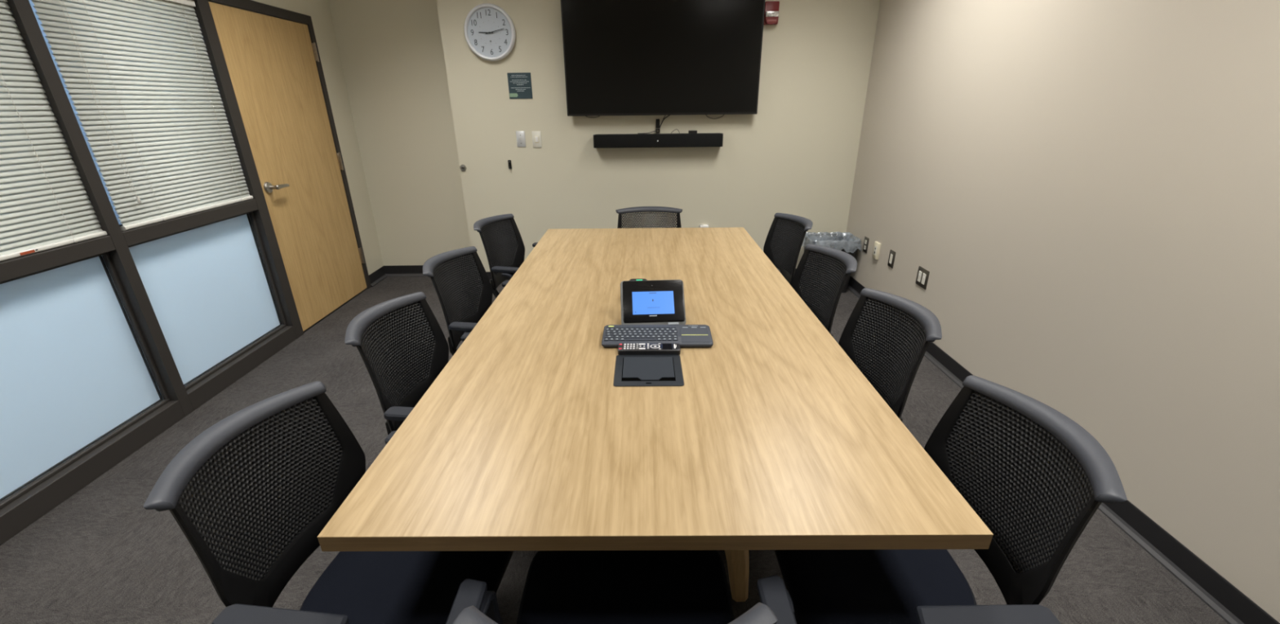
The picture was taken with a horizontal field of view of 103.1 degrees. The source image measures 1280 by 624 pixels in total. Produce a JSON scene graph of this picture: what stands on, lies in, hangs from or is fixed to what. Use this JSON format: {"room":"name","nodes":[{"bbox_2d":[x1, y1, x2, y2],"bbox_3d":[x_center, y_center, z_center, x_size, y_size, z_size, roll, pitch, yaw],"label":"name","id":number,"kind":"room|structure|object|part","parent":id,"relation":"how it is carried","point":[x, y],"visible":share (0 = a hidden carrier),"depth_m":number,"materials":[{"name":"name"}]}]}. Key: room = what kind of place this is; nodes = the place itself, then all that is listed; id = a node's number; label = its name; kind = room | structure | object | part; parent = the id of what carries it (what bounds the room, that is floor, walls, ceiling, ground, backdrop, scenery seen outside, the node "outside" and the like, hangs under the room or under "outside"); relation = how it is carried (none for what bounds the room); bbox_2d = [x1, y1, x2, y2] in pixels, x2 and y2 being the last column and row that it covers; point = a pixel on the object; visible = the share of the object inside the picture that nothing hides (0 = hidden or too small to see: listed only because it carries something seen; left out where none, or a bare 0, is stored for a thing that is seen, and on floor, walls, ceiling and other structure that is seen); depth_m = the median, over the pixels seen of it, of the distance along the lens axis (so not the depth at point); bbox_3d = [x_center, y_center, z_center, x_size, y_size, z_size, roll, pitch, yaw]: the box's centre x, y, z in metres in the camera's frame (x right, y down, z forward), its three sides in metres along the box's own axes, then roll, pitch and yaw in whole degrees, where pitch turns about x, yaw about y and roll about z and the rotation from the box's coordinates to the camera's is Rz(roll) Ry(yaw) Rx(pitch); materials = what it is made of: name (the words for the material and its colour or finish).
{"room":"conference room","nodes":[
{"label":"conference room","id":0,"kind":"room"},
{"bbox_2d":[252,0,383,275],"bbox_3d":[-2.399,-0.412,1.357,0.120,2.700,6.247,-1,22,0],"label":"wall","id":1,"kind":"structure","parent":0,"point":[319,11],"depth_m":4.05,"materials":[{"name":"beige paint"}]},
{"bbox_2d":[0,0,194,546],"bbox_3d":[-2.395,-0.239,1.772,0.128,2.065,1.052,-1,22,0],"label":"window","id":2,"kind":"structure","parent":1,"relation":"in","point":[90,376],"depth_m":2.12,"materials":[{"name":"grey paint"}]},
{"bbox_2d":[0,0,106,262],"bbox_3d":[-2.360,-0.643,1.610,0.036,1.043,0.937,-1,22,0],"label":"window blind","id":3,"kind":"object","parent":2,"relation":"attached to","point":[45,205],"visible":1,"depth_m":1.97,"materials":[{"name":"white plastic"}]},
{"bbox_3d":[-2.354,-0.761,1.919,0.003,1.000,0.002,-1,22,0],"label":"ladder cord","id":4,"kind":"part","parent":3,"relation":"part of","materials":[{"name":"white fabric"}]},
{"bbox_3d":[-2.355,-0.170,1.804,0.026,0.020,0.937,-1,22,0],"label":"rail","id":5,"kind":"part","parent":3,"relation":"part of","materials":[{"name":"white"}]},
{"bbox_3d":[-2.397,0.264,1.978,0.006,0.782,0.940,-1,22,0],"label":"frosted pane","id":6,"kind":"part","parent":2,"relation":"part of","materials":[{"name":"glass"}]},
{"bbox_2d":[28,0,302,410],"bbox_3d":[-2.406,-0.618,2.694,0.128,2.065,0.942,-1,22,0],"label":"window","id":7,"kind":"structure","parent":1,"relation":"in","point":[215,282],"depth_m":2.87,"materials":[{"name":"white glass"}]},
{"bbox_3d":[-2.417,-1.007,2.496,0.006,1.045,0.872,-1,22,0],"label":"pane","id":8,"kind":"part","parent":7,"relation":"part of","materials":[{"name":"glass"}]},
{"bbox_2d":[31,0,253,231],"bbox_3d":[-2.365,-1.014,2.511,0.047,1.043,0.837,-1,22,0],"label":"window blind","id":9,"kind":"object","parent":7,"relation":"attached to","point":[138,75],"visible":0.99,"depth_m":2.44,"materials":[{"name":"white plastic"}]},
{"bbox_3d":[-2.347,-0.940,2.181,0.006,0.869,0.014,-1,22,0],"label":"lift cord","id":10,"kind":"part","parent":9,"relation":"part of","materials":[{"name":"white fabric"}]},
{"bbox_3d":[-2.345,-0.927,2.203,0.002,0.909,0.012,-1,22,0],"label":"lift cord","id":11,"kind":"part","parent":9,"relation":"part of","materials":[{"name":"white plastic"}]},
{"bbox_3d":[-2.358,-0.925,2.317,0.003,1.000,0.002,-1,22,0],"label":"ladder cord","id":12,"kind":"part","parent":9,"relation":"part of","materials":[{"name":"white fabric"}]},
{"bbox_3d":[-2.378,-1.483,2.318,0.030,0.028,0.833,-1,22,0],"label":"head rail","id":13,"kind":"part","parent":9,"relation":"part of","materials":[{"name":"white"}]},
{"bbox_3d":[-2.365,-0.540,2.705,0.026,0.020,0.837,-1,22,0],"label":"rail","id":14,"kind":"part","parent":9,"relation":"part of","materials":[{"name":"white"}]},
{"bbox_3d":[-2.364,-1.130,2.816,0.003,1.000,0.002,-1,22,0],"label":"ladder cord","id":15,"kind":"part","parent":9,"relation":"part of","materials":[{"name":"white fabric"}]},
{"bbox_3d":[-2.407,-0.102,2.868,0.006,0.782,0.872,-1,22,0],"label":"frosted pane","id":16,"kind":"part","parent":7,"relation":"part of","materials":[{"name":"glass"}]},
{"bbox_3d":[-2.406,-0.618,2.694,0.128,2.065,0.942,-1,22,0],"label":"frame","id":17,"kind":"part","parent":7,"relation":"part of","materials":[{"name":"grey paint"}]},
{"bbox_2d":[206,0,371,334],"bbox_3d":[-2.386,-0.986,3.588,0.188,2.065,0.990,-1,22,0],"label":"door","id":18,"kind":"structure","parent":1,"relation":"in","point":[270,54],"depth_m":3.49,"materials":[{"name":"brown wood"}]},
{"bbox_3d":[-2.322,-0.805,3.255,0.070,0.072,0.155,-1,22,0],"label":"handle","id":19,"kind":"part","parent":18,"relation":"part of","materials":[{"name":"metal"}]},
{"bbox_2d":[368,266,386,287],"bbox_3d":[-2.347,-0.323,4.557,0.022,0.103,0.297,-1,22,0],"label":"baseboard","id":20,"kind":"structure","parent":1,"relation":"attached to","point":[379,275],"depth_m":4.55,"materials":[{"name":"black rubber"}]},
{"bbox_2d":[328,0,471,266],"bbox_3d":[-1.933,-1.589,4.210,1.122,2.700,0.219,-1,22,0],"label":"wall","id":21,"kind":"structure","parent":0,"point":[391,51],"depth_m":4.21,"materials":[{"name":"beige paint"}]},
{"bbox_2d":[383,265,427,277],"bbox_3d":[-1.916,-0.380,4.684,0.912,0.103,0.021,-1,22,0],"label":"baseboard","id":22,"kind":"structure","parent":21,"relation":"attached to","point":[401,270],"depth_m":4.69,"materials":[{"name":"black rubber"}]},
{"bbox_2d":[0,276,1228,623],"bbox_3d":[-1.544,0.874,1.863,6.897,0.080,6.437,-1,22,0],"label":"floor","id":23,"kind":"structure","parent":0,"point":[99,557],"depth_m":1.78,"materials":[{"name":"carpet"}]},
{"bbox_2d":[143,381,513,623],"bbox_3d":[-0.580,0.638,1.208,0.672,0.832,0.593,2,22,6],"label":"office chair","id":24,"kind":"object","parent":23,"relation":"on","point":[252,504],"visible":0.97,"depth_m":1.13,"materials":[{"name":"black fabric"}]},
{"bbox_3d":[-0.831,0.401,1.133,0.112,0.293,0.378,2,22,6],"label":"lattice panel","id":25,"kind":"part","parent":24,"relation":"part of","materials":[{"name":"black fabric"}]},
{"bbox_3d":[-0.820,0.432,1.145,0.137,0.365,0.434,2,22,6],"label":"backrest","id":26,"kind":"part","parent":24,"relation":"part of","materials":[{"name":"black fabric"}]},
{"bbox_3d":[-0.535,0.625,1.190,0.405,0.076,0.464,2,22,6],"label":"seat","id":27,"kind":"part","parent":24,"relation":"part of","materials":[{"name":"black fabric"}]},
{"bbox_2d":[344,292,470,435],"bbox_3d":[-0.591,0.390,1.815,0.657,0.834,0.599,0,22,3],"label":"office chair","id":28,"kind":"object","parent":23,"relation":"on","point":[402,347],"visible":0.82,"depth_m":1.76,"materials":[{"name":"black fabric"}]},
{"bbox_3d":[-0.835,0.154,1.733,0.112,0.293,0.378,2,22,6],"label":"lattice panel","id":29,"kind":"part","parent":28,"relation":"part of","materials":[{"name":"black fabric"}]},
{"bbox_3d":[-0.823,0.185,1.746,0.137,0.365,0.434,2,22,6],"label":"backrest","id":30,"kind":"part","parent":28,"relation":"part of","materials":[{"name":"black fabric"}]},
{"bbox_2d":[422,246,509,355],"bbox_3d":[-0.589,0.151,2.392,0.694,0.832,0.593,3,23,9],"label":"office chair","id":31,"kind":"object","parent":23,"relation":"on","point":[460,281],"visible":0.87,"depth_m":2.37,"materials":[{"name":"black fabric"}]},
{"bbox_3d":[-0.850,-0.091,2.330,0.112,0.293,0.378,3,23,9],"label":"lattice panel","id":32,"kind":"part","parent":31,"relation":"part of","materials":[{"name":"black fabric"}]},
{"bbox_3d":[-0.838,-0.059,2.342,0.137,0.365,0.434,3,23,9],"label":"backrest","id":33,"kind":"part","parent":31,"relation":"part of","materials":[{"name":"black fabric"}]},
{"bbox_2d":[473,213,537,298],"bbox_3d":[-0.602,-0.140,3.103,0.708,0.832,0.593,5,23,13],"label":"office chair","id":34,"kind":"object","parent":23,"relation":"on","point":[500,236],"visible":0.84,"depth_m":3.10,"materials":[{"name":"black fabric"}]},
{"bbox_3d":[-0.866,-0.391,3.061,0.112,0.293,0.378,5,23,13],"label":"lattice panel","id":35,"kind":"part","parent":34,"relation":"part of","materials":[{"name":"black fabric"}]},
{"bbox_3d":[-0.855,-0.359,3.072,0.137,0.365,0.434,5,23,13],"label":"backrest","id":36,"kind":"part","parent":34,"relation":"part of","materials":[{"name":"black fabric"}]},
{"bbox_3d":[-0.669,-0.136,2.919,0.089,0.241,0.247,11,25,26],"label":"armrest","id":37,"kind":"part","parent":34,"relation":"part of","materials":[{"name":"black plastic"}]},
{"bbox_2d":[445,550,796,623],"bbox_3d":[-0.026,0.697,1.052,0.632,0.834,0.666,-1,22,0],"label":"office chair","id":38,"kind":"object","parent":23,"relation":"on","point":[683,587],"visible":0.9,"depth_m":1.10,"materials":[{"name":"black fabric"}]},
{"bbox_3d":[-0.213,0.636,1.028,0.247,0.241,0.089,-6,23,-13],"label":"armrest","id":39,"kind":"part","parent":38,"relation":"part of","materials":[{"name":"black plastic"}]},
{"bbox_3d":[-0.031,0.660,1.094,0.464,0.076,0.405,-1,22,0],"label":"seat","id":40,"kind":"part","parent":38,"relation":"part of","materials":[{"name":"black fabric"}]},
{"bbox_3d":[0.171,0.632,1.028,0.247,0.241,0.089,5,23,13],"label":"armrest","id":41,"kind":"part","parent":38,"relation":"part of","materials":[{"name":"black plastic"}]},
{"bbox_2d":[615,206,682,228],"bbox_3d":[0.075,-0.192,3.213,0.611,0.834,0.656,-4,23,-7],"label":"office chair","id":42,"kind":"object","parent":23,"relation":"on","point":[660,218],"visible":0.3,"depth_m":3.32,"materials":[{"name":"black fabric"}]},
{"bbox_3d":[0.059,-0.515,3.340,0.378,0.293,0.112,-1,22,0],"label":"lattice panel","id":43,"kind":"part","parent":42,"relation":"part of","materials":[{"name":"black fabric"}]},
{"bbox_3d":[0.061,-0.480,3.342,0.434,0.365,0.137,-1,22,0],"label":"backrest","id":44,"kind":"part","parent":42,"relation":"part of","materials":[{"name":"black fabric"}]},
{"bbox_2d":[317,227,993,602],"bbox_3d":[0.034,0.283,2.186,1.220,0.742,2.443,0,22,0],"label":"conference table","id":45,"kind":"object","parent":23,"relation":"on","point":[773,437],"visible":0.88,"depth_m":1.18,"materials":[{"name":"laminate"}]},
{"bbox_2d":[629,279,647,280],"bbox_3d":[-0.006,-0.088,2.012,0.108,0.077,0.090,-1,22,0],"label":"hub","id":46,"kind":"object","parent":45,"relation":"on","point":[630,279],"visible":0.11,"depth_m":2.01,"materials":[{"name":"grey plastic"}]},
{"bbox_2d":[613,355,684,386],"bbox_3d":[0.025,0.167,1.483,0.196,0.006,0.186,0,22,0],"label":"hatch","id":47,"kind":"object","parent":45,"relation":"on","point":[630,371],"visible":1,"depth_m":1.47,"materials":[{"name":"black plastic"}]},
{"bbox_3d":[0.024,0.165,1.484,0.148,0.002,0.137,0,22,0],"label":"hatch lid","id":48,"kind":"part","parent":47,"relation":"part of","materials":[{"name":"grey plastic"}]},
{"bbox_2d":[617,343,680,355],"bbox_3d":[0.028,0.116,1.588,0.194,0.021,0.048,0,22,1],"label":"remote control","id":49,"kind":"object","parent":45,"relation":"on","point":[623,348],"visible":1,"depth_m":1.57,"materials":[{"name":"black plastic"}]},
{"bbox_2d":[620,280,685,324],"bbox_3d":[0.045,-0.031,1.796,0.226,0.134,0.125,-1,22,-2],"label":"controller","id":50,"kind":"object","parent":45,"relation":"on","point":[654,302],"visible":0.88,"depth_m":1.79,"materials":[{"name":"grey plastic"}]},
{"bbox_2d":[601,324,713,347],"bbox_3d":[0.056,0.077,1.670,0.356,0.022,0.137,0,22,1],"label":"keyboard","id":51,"kind":"object","parent":45,"relation":"on","point":[686,335],"visible":1,"depth_m":1.66,"materials":[{"name":"grey plastic"}]},
{"bbox_3d":[0.251,0.580,1.495,0.178,0.713,0.090,0,22,0],"label":"leg","id":52,"kind":"part","parent":45,"relation":"part of","materials":[{"name":"brown wood"}]},
{"bbox_2d":[763,213,813,284],"bbox_3d":[0.638,-0.134,3.056,0.698,0.832,0.593,-4,23,-9],"label":"office chair","id":53,"kind":"object","parent":23,"relation":"on","point":[786,234],"visible":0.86,"depth_m":3.06,"materials":[{"name":"black fabric"}]},
{"bbox_3d":[0.894,-0.388,3.008,0.112,0.293,0.378,-4,23,-9],"label":"lattice panel","id":54,"kind":"part","parent":53,"relation":"part of","materials":[{"name":"black fabric"}]},
{"bbox_2d":[790,244,857,336],"bbox_3d":[0.606,0.153,2.360,0.648,0.834,0.637,4,23,11],"label":"office chair","id":55,"kind":"object","parent":23,"relation":"on","point":[820,276],"visible":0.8,"depth_m":2.35,"materials":[{"name":"black fabric"}]},
{"bbox_3d":[0.849,-0.103,2.316,0.112,0.293,0.378,-3,22,-6],"label":"lattice panel","id":56,"kind":"part","parent":55,"relation":"part of","materials":[{"name":"black fabric"}]},
{"bbox_2d":[801,231,861,293],"bbox_3d":[1.554,-0.408,4.202,0.434,0.454,0.313,-1,22,0],"label":"trash can","id":57,"kind":"object","parent":23,"relation":"on","point":[846,242],"visible":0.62,"depth_m":4.10,"materials":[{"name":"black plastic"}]},
{"bbox_2d":[748,288,942,559],"bbox_3d":[0.608,0.384,1.797,0.675,0.832,0.593,-2,22,-4],"label":"office chair","id":58,"kind":"object","parent":23,"relation":"on","point":[887,336],"visible":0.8,"depth_m":1.75,"materials":[{"name":"black fabric"}]},
{"bbox_3d":[0.845,0.171,1.739,0.137,0.365,0.434,-2,22,-4],"label":"backrest","id":59,"kind":"part","parent":58,"relation":"part of","materials":[{"name":"black fabric"}]},
{"bbox_3d":[0.855,0.139,1.728,0.112,0.293,0.378,-2,22,-4],"label":"lattice panel","id":60,"kind":"part","parent":58,"relation":"part of","materials":[{"name":"black fabric"}]},
{"bbox_2d":[774,375,1127,623],"bbox_3d":[0.577,0.623,1.219,0.692,0.834,0.597,-1,22,0],"label":"office chair","id":61,"kind":"object","parent":23,"relation":"on","point":[1035,477],"visible":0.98,"depth_m":1.11,"materials":[{"name":"black fabric"}]},
{"bbox_3d":[0.540,0.604,1.216,0.405,0.076,0.464,-1,22,0],"label":"seat","id":62,"kind":"part","parent":61,"relation":"part of","materials":[{"name":"black fabric"}]},
{"bbox_3d":[0.823,0.417,1.141,0.137,0.365,0.434,-1,22,0],"label":"backrest","id":63,"kind":"part","parent":61,"relation":"part of","materials":[{"name":"black fabric"}]},
{"bbox_3d":[0.834,0.385,1.129,0.112,0.293,0.378,-1,22,0],"label":"lattice panel","id":64,"kind":"part","parent":61,"relation":"part of","materials":[{"name":"black fabric"}]},
{"bbox_2d":[435,0,879,271],"bbox_3d":[0.203,-1.548,4.055,3.350,2.700,0.120,-1,22,0],"label":"wall","id":65,"kind":"structure","parent":0,"point":[797,155],"depth_m":4.06,"materials":[{"name":"beige paint"}]},
{"bbox_2d":[459,164,466,171],"bbox_3d":[-1.439,-1.171,4.126,0.052,0.052,0.020,-1,22,0],"label":"lock","id":66,"kind":"object","parent":65,"relation":"attached to","point":[463,167],"visible":1,"depth_m":4.12,"materials":[{"name":"metal"}]},
{"bbox_2d":[463,3,515,61],"bbox_3d":[-1.109,-2.063,3.750,0.377,0.377,0.039,-1,22,0],"label":"wall clock","id":67,"kind":"object","parent":65,"relation":"attached to","point":[490,33],"visible":1,"depth_m":3.75,"materials":[{"name":"white plastic"}]},
{"bbox_2d":[507,160,511,168],"bbox_3d":[-1.056,-1.192,4.107,0.025,0.068,0.042,-1,22,0],"label":"wall hook","id":68,"kind":"object","parent":65,"relation":"attached to","point":[508,161],"visible":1,"depth_m":4.11,"materials":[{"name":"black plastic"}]},
{"bbox_2d":[506,72,533,98],"bbox_3d":[-0.922,-1.739,3.903,0.178,0.183,0.004,-1,22,0],"label":"wall sign","id":69,"kind":"object","parent":65,"relation":"attached to","point":[519,83],"visible":1,"depth_m":3.90,"materials":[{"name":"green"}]},
{"bbox_2d":[515,131,525,146],"bbox_3d":[-0.950,-1.379,4.048,0.070,0.120,0.010,-1,22,0],"label":"light switch","id":70,"kind":"object","parent":65,"relation":"attached to","point":[520,135],"visible":1,"depth_m":4.05,"materials":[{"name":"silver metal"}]},
{"bbox_2d":[531,131,542,147],"bbox_3d":[-0.823,-1.377,4.049,0.071,0.123,0.011,-1,22,0],"label":"light switch","id":71,"kind":"object","parent":65,"relation":"attached to","point":[536,135],"visible":1,"depth_m":4.05,"materials":[{"name":"white plastic"}]},
{"bbox_2d":[485,268,796,283],"bbox_3d":[0.156,-0.319,4.483,3.230,0.103,0.021,-1,22,0],"label":"baseboard","id":72,"kind":"structure","parent":65,"relation":"attached to","point":[488,273],"depth_m":4.48,"materials":[{"name":"black rubber"}]},
{"bbox_2d":[655,119,659,133],"bbox_3d":[0.140,-1.467,4.003,0.034,0.103,0.035,-1,22,0],"label":"cable box","id":73,"kind":"object","parent":65,"relation":"attached to","point":[657,121],"visible":1,"depth_m":4.00,"materials":[{"name":"black plastic"}]},
{"bbox_3d":[0.140,-1.486,4.002,0.030,0.067,0.024,-1,22,0],"label":"bracket plate","id":74,"kind":"part","parent":73,"relation":"part of","materials":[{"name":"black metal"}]},
{"bbox_2d":[593,133,723,148],"bbox_3d":[0.142,-1.357,4.014,1.013,0.099,0.098,-1,22,0],"label":"soundbar","id":75,"kind":"object","parent":65,"relation":"attached to","point":[685,140],"visible":1,"depth_m":3.97,"materials":[{"name":"black plastic"}]},
{"bbox_2d":[688,130,697,133],"bbox_3d":[0.415,-1.416,3.991,0.066,0.022,0.040,-1,22,0],"label":"box","id":76,"kind":"object","parent":75,"relation":"on","point":[689,131],"visible":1,"depth_m":3.97,"materials":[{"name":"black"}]},
{"bbox_2d":[560,0,765,115],"bbox_3d":[0.168,-1.919,3.793,1.462,0.835,0.080,-1,22,0],"label":"television","id":77,"kind":"object","parent":65,"relation":"attached to","point":[622,57],"visible":1,"depth_m":3.76,"materials":[{"name":"black"}]},
{"bbox_2d":[699,224,708,227],"bbox_3d":[0.545,-0.685,4.328,0.080,0.115,0.034,-1,22,0],"label":"wall outlet","id":78,"kind":"object","parent":65,"relation":"attached to","point":[700,225],"visible":0.37,"depth_m":4.31,"materials":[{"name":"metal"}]},
{"bbox_2d":[763,0,779,25],"bbox_3d":[0.960,-2.179,3.703,0.104,0.152,0.058,-1,22,0],"label":"fire alarm strobe","id":79,"kind":"object","parent":65,"relation":"attached to","point":[771,8],"visible":0.99,"depth_m":3.69,"materials":[{"name":"red plastic"}]},
{"bbox_2d":[846,0,1279,623],"bbox_3d":[1.832,-0.383,1.180,0.120,2.700,6.098,-1,22,0],"label":"wall","id":80,"kind":"structure","parent":0,"point":[1087,192],"depth_m":1.91,"materials":[{"name":"beige paint"}]},
{"bbox_2d":[862,236,869,253],"bbox_3d":[1.764,-0.526,3.971,0.009,0.118,0.072,-1,22,0],"label":"wall outlet","id":81,"kind":"object","parent":80,"relation":"attached to","point":[866,239],"visible":1,"depth_m":3.96,"materials":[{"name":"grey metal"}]},
{"bbox_2d":[871,241,880,259],"bbox_3d":[1.760,-0.459,3.786,0.019,0.122,0.078,-1,22,0],"label":"wall outlet","id":82,"kind":"object","parent":80,"relation":"attached to","point":[877,246],"visible":1,"depth_m":3.77,"materials":[{"name":"beige plastic"}]},
{"bbox_3d":[1.753,-0.458,3.786,0.002,0.068,0.040,-1,22,0],"label":"panel","id":83,"kind":"part","parent":82,"relation":"part of","materials":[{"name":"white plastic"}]},
{"bbox_2d":[887,249,895,268],"bbox_3d":[1.766,-0.374,3.569,0.009,0.118,0.074,-1,22,0],"label":"wall outlet","id":84,"kind":"object","parent":80,"relation":"attached to","point":[892,254],"visible":1,"depth_m":3.56,"materials":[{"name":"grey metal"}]},
{"bbox_2d":[915,266,929,289],"bbox_3d":[1.768,-0.215,3.183,0.009,0.118,0.120,-1,22,0],"label":"wall outlet","id":85,"kind":"object","parent":80,"relation":"attached to","point":[922,275],"visible":1,"depth_m":3.17,"materials":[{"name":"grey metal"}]},
{"bbox_2d":[847,276,1279,623],"bbox_3d":[1.774,0.796,1.729,0.021,0.103,5.978,-1,22,0],"label":"baseboard","id":86,"kind":"structure","parent":80,"relation":"attached to","point":[1230,604],"depth_m":1.69,"materials":[{"name":"black rubber"}]}
]}

